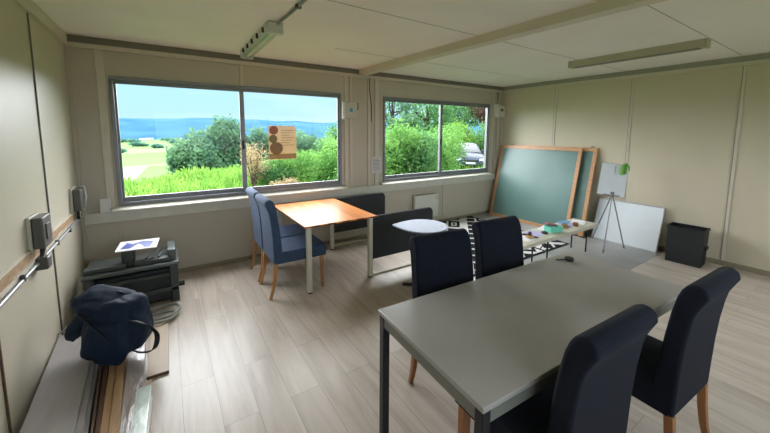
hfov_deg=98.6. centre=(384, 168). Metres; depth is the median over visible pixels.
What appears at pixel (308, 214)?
wooden table
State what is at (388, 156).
shrub
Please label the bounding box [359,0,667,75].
beam
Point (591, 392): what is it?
dining chair
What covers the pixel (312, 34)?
ceiling
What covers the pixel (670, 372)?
dining chair
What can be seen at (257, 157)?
shrub
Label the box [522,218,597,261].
folding table
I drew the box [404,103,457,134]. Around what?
leafy tree
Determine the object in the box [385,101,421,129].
leafy tree
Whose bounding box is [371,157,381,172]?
notice sheet
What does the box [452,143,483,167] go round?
parked car
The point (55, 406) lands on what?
panel
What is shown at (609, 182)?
panel
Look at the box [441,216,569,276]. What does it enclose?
patterned rug
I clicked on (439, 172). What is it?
window
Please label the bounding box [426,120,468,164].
shrub
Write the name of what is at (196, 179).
meadow grass
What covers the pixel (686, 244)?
crate
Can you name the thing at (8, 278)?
trim
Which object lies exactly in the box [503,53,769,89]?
trim
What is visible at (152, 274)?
printer
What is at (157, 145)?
tree
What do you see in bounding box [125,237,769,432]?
floor
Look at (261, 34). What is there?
diffuser
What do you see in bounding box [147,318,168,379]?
board
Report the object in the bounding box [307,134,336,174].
shrub
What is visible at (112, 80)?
window
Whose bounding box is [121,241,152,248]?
picture
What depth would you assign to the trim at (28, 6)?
2.56 m
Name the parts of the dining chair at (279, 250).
leg, backrest, leg, seat, leg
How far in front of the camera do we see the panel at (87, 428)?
2.00 m
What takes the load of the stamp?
on the sheet at (524, 235)
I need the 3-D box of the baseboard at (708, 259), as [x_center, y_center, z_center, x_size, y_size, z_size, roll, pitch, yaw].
[3.957,1.148,4.758,0.014,0.065,5.550,-4,8,-33]
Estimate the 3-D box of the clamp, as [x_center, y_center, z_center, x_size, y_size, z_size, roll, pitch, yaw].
[3.457,0.014,4.769,0.148,0.173,0.074,-2,7,-21]
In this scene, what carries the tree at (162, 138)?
on the fields
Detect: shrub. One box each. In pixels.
[239,143,271,186]
[247,157,297,184]
[266,148,319,180]
[270,176,301,184]
[301,145,337,181]
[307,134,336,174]
[327,136,410,179]
[385,117,425,174]
[385,123,447,173]
[414,123,469,171]
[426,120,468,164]
[434,118,482,150]
[461,122,484,154]
[479,118,484,148]
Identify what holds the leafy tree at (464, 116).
on the ground
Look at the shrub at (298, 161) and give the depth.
12.92 m
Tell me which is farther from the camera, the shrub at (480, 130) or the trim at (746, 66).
the shrub at (480, 130)
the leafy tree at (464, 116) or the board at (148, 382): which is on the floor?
the board at (148, 382)
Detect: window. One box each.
[108,76,347,212]
[380,96,491,185]
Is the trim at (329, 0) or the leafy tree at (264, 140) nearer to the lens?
the trim at (329, 0)
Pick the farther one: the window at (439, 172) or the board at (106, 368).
the window at (439, 172)
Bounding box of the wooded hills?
[119,118,482,139]
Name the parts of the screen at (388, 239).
sled frame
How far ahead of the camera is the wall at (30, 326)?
2.19 m
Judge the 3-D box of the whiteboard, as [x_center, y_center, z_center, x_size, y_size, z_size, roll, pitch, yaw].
[3.648,0.834,5.017,0.195,0.639,0.860,-4,8,-33]
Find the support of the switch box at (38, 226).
attached to the wall at (30, 326)
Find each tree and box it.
[121,138,140,142]
[128,141,148,146]
[151,143,163,147]
[158,137,180,140]
[162,113,253,174]
[234,125,268,164]
[262,129,317,159]
[311,121,336,161]
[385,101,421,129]
[396,109,420,121]
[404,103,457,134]
[428,104,481,128]
[468,107,485,129]
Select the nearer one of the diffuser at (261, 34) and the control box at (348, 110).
the diffuser at (261, 34)
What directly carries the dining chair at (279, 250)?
on the floor
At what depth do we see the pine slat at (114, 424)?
2.00 m
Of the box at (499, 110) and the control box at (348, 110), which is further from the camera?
the box at (499, 110)
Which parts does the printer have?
frame, fence rail, rail, frame, crank knob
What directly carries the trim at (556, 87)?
attached to the wall at (683, 125)
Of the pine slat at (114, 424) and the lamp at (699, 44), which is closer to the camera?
the pine slat at (114, 424)
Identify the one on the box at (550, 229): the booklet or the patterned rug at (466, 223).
the booklet
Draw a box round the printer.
[81,240,184,302]
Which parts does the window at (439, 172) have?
sash, sash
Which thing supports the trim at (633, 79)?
attached to the wall at (683, 125)
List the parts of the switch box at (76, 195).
plate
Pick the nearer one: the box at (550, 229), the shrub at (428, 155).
the box at (550, 229)
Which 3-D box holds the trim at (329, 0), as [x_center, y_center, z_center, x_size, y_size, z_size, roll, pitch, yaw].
[1.206,-1.218,2.673,6.624,0.003,3.665,-4,8,-33]
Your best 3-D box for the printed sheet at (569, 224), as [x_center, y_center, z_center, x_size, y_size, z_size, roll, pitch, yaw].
[2.569,0.791,4.707,0.200,0.002,0.280,5,8,36]
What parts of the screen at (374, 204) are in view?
sled frame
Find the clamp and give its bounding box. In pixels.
[620,163,629,174]
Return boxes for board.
[90,365,103,432]
[94,365,108,432]
[119,340,146,432]
[145,380,151,432]
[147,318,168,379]
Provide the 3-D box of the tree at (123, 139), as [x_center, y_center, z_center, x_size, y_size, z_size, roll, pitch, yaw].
[-1039.508,-112.101,1340.093,92.628,21.317,51.225,-4,8,-33]
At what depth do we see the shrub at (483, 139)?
27.09 m
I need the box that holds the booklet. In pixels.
[544,222,556,225]
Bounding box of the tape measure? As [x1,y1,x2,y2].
[556,256,573,261]
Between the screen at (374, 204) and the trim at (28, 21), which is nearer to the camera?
the trim at (28, 21)
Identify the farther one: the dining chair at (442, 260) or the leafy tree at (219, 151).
the leafy tree at (219, 151)
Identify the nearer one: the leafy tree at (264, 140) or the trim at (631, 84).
the trim at (631, 84)
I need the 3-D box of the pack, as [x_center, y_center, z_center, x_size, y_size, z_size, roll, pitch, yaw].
[-1.285,1.448,1.705,0.104,0.045,0.950,-4,7,-32]
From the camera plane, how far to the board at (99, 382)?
2.00 m
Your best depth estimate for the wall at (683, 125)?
4.50 m
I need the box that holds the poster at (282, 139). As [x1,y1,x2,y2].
[268,126,296,159]
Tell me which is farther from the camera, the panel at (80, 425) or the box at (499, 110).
the box at (499, 110)
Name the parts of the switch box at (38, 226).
plate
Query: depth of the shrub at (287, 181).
10.83 m
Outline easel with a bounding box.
[591,166,624,252]
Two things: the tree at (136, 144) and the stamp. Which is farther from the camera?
the tree at (136, 144)
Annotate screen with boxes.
[334,193,384,245]
[373,207,432,274]
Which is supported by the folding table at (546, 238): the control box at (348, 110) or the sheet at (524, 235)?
the sheet at (524, 235)
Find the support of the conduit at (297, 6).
attached to the ceiling
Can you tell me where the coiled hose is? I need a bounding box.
[150,302,180,323]
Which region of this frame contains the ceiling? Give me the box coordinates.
[32,0,769,86]
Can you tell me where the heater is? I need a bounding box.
[413,193,437,216]
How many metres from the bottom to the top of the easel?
1.207 m
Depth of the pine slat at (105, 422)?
2.00 m
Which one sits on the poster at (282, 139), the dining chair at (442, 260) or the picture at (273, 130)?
the picture at (273, 130)
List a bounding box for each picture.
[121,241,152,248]
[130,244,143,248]
[269,126,277,134]
[269,135,276,142]
[270,142,282,154]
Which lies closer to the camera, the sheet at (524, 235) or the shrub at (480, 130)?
the sheet at (524, 235)
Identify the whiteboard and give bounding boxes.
[591,197,665,252]
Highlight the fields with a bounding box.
[121,139,324,182]
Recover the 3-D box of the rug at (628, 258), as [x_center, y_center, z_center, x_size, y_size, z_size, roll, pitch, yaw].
[2.189,1.116,5.252,2.424,0.003,2.880,-4,8,-33]
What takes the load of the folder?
on the folding table at (546, 238)
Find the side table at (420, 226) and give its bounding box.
[392,219,447,285]
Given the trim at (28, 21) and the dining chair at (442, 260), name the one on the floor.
the dining chair at (442, 260)
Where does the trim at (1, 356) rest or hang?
attached to the wall at (30, 326)
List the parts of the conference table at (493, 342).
leg, leg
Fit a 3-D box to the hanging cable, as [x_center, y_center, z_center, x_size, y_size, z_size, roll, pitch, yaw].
[-0.223,-1.051,5.106,0.052,0.660,0.019,-4,8,-33]
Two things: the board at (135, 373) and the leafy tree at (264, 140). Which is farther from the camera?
the leafy tree at (264, 140)
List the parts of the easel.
leg, leg, leg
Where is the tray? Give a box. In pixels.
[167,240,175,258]
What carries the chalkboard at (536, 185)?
on the rug at (628, 258)
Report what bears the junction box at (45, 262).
attached to the conduit at (23, 278)
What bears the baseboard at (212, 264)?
attached to the wall at (200, 238)
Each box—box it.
[25,212,52,256]
[35,254,51,270]
[68,186,86,218]
[341,102,357,118]
[493,92,504,169]
[544,224,562,232]
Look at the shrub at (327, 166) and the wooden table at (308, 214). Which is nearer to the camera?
the wooden table at (308, 214)
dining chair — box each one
[246,187,305,281]
[255,193,325,300]
[408,228,473,432]
[455,304,657,432]
[472,215,523,279]
[632,266,740,432]
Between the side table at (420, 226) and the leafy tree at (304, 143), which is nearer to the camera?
the side table at (420, 226)
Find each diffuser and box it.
[241,23,274,54]
[573,48,700,67]
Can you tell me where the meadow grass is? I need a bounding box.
[124,160,483,196]
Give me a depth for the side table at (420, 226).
3.54 m
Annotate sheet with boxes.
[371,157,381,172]
[522,233,538,241]
[523,230,543,237]
[557,223,572,226]
[570,219,586,224]
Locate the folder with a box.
[558,220,571,223]
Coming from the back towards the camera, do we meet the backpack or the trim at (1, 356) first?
the backpack
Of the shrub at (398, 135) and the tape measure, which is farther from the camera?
the shrub at (398, 135)
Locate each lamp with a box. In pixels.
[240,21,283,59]
[568,38,710,68]
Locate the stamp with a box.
[526,231,533,238]
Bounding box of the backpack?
[64,284,159,365]
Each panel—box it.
[19,335,90,432]
[75,361,95,432]
[83,364,99,432]
[597,162,628,197]
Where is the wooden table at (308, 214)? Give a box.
[275,198,376,293]
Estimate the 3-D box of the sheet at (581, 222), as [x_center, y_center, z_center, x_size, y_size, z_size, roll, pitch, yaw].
[2.805,0.780,4.802,0.180,0.006,0.260,5,8,39]
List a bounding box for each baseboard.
[178,210,489,272]
[584,229,769,276]
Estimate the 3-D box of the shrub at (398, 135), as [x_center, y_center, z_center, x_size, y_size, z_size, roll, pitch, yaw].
[0.101,-0.335,11.616,2.724,2.892,2.523,-4,8,-33]
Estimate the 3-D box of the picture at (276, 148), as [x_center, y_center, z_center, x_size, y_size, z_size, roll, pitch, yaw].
[-1.450,-0.268,4.428,0.170,0.170,0.001,-4,8,-33]
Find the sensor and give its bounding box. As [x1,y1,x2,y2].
[99,198,111,212]
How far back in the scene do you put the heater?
5.85 m
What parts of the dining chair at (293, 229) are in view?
leg, backrest, leg, seat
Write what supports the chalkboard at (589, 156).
on the rug at (628, 258)
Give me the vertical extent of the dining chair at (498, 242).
1.015 m
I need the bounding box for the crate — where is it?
[665,222,710,267]
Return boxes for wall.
[0,0,85,432]
[64,34,503,268]
[502,63,769,270]
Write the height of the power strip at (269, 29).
0.098 m
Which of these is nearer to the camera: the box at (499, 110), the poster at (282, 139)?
the poster at (282, 139)
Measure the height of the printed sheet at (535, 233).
0.002 m
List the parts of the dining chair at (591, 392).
leg, seat, backrest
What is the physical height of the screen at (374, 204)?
0.716 m
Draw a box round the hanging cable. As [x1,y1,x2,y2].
[369,78,371,121]
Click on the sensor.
(104, 204)
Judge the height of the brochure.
0.032 m
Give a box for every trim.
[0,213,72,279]
[0,213,75,292]
[0,341,11,432]
[12,0,66,43]
[26,13,51,226]
[52,249,63,334]
[329,0,742,80]
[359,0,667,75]
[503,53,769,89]
[552,87,557,145]
[622,78,634,200]
[625,84,631,159]
[721,65,747,259]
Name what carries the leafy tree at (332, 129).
on the ground
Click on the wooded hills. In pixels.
(131, 128)
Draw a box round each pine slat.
[100,365,115,432]
[108,357,126,432]
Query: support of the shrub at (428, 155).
on the ground
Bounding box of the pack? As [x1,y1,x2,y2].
[126,384,152,432]
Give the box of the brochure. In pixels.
[115,238,159,252]
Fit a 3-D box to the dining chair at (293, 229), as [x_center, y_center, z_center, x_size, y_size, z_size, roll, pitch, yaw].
[-1.286,0.730,3.979,0.619,1.015,0.452,-4,8,-33]
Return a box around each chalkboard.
[489,144,582,226]
[518,145,598,236]
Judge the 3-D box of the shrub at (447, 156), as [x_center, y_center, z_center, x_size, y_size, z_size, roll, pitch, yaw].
[2.021,-0.510,13.822,2.926,2.750,3.235,1,6,7]
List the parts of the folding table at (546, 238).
leg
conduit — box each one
[0,219,78,307]
[276,0,306,24]
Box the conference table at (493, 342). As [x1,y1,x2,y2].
[378,251,684,432]
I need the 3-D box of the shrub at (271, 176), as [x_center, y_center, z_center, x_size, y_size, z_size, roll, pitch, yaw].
[-4.456,0.192,13.009,1.920,1.366,2.094,-5,8,-39]
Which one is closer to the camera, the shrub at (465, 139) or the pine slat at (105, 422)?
the pine slat at (105, 422)
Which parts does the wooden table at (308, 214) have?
leg, leg, leg, leg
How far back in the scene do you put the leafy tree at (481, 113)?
33.68 m
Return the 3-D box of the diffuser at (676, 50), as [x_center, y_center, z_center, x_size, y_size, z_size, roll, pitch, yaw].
[2.819,-1.257,3.822,0.090,0.005,1.220,-4,8,-33]
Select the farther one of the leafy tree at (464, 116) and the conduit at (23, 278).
the leafy tree at (464, 116)
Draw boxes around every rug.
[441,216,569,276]
[473,213,664,269]
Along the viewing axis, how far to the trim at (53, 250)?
2.57 m
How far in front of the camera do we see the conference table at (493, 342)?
1.68 m
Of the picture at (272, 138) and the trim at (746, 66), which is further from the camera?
the picture at (272, 138)
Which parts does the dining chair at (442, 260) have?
leg, backrest, leg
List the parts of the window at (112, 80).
sash, sash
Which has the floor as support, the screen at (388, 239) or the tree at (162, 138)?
the screen at (388, 239)
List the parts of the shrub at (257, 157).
stem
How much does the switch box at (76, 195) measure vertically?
0.316 m
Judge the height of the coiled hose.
0.094 m

